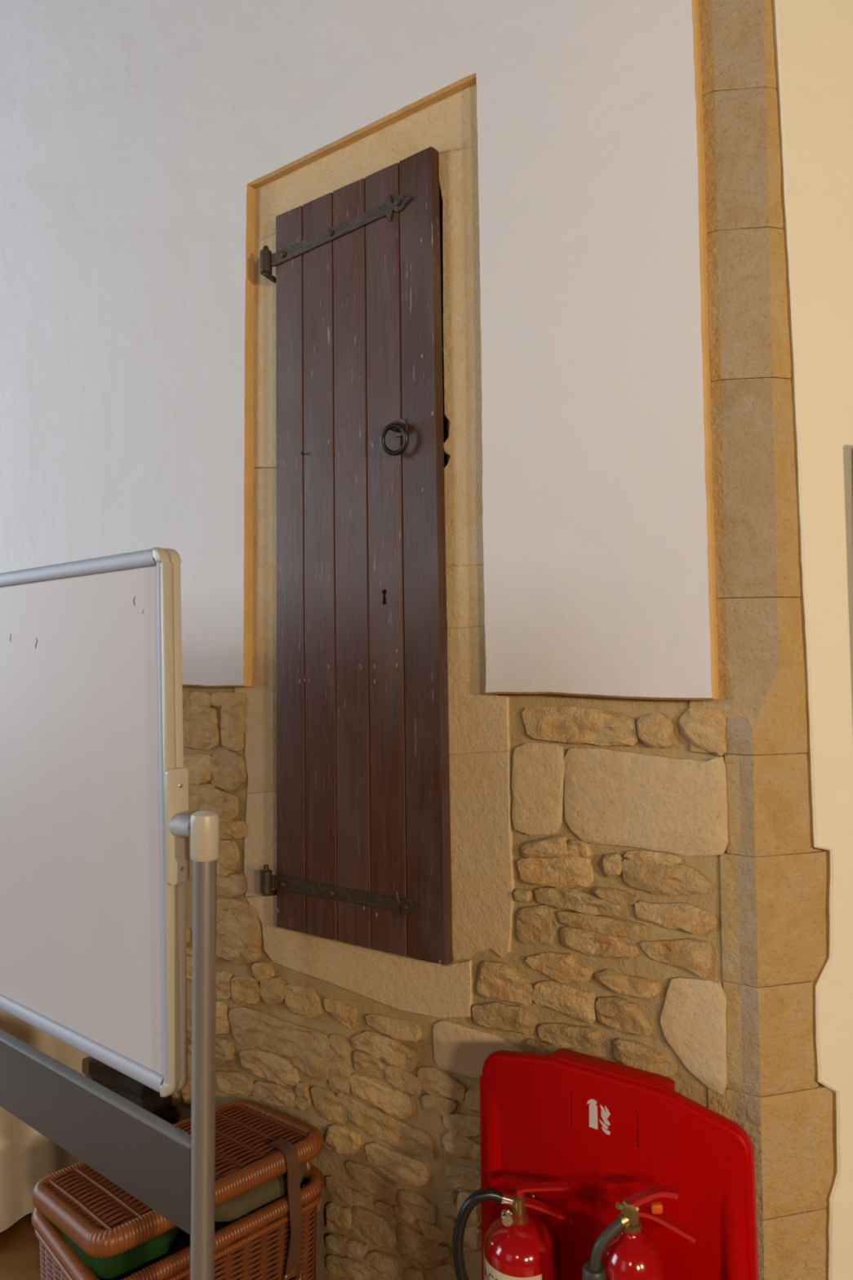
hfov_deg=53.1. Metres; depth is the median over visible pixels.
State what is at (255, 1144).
wicker basket
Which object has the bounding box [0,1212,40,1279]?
floor
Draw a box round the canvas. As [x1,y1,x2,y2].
[214,1162,306,1222]
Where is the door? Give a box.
[259,146,453,964]
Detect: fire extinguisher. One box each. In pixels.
[453,1181,573,1279]
[582,1184,696,1279]
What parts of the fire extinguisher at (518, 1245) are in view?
lever, carry handle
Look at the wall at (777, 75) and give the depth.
1.73 m
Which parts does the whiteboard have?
frame rail, writing panel, frame rail, frame rail, pivot plate, post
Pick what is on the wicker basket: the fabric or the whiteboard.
the fabric
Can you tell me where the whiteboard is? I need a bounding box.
[0,546,219,1279]
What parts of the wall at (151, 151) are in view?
sill stone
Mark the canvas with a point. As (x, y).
(242, 1206)
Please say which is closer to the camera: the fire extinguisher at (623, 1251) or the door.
the fire extinguisher at (623, 1251)
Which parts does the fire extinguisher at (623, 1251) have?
swivel arm, lever, carry handle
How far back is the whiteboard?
1.84 m
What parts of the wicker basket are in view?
lid, handle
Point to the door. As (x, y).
(363, 819)
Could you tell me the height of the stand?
0.872 m
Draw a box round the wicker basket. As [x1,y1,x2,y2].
[31,1099,324,1279]
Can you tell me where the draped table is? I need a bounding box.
[0,1008,93,1232]
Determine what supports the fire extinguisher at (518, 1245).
on the stand
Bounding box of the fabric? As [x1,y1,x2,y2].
[60,1226,178,1279]
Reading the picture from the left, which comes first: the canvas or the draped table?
the draped table
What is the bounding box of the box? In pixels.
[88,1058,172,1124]
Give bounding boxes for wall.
[0,0,728,1279]
[689,0,852,1279]
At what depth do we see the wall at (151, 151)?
2.12 m
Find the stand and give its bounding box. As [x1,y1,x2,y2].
[480,1048,759,1279]

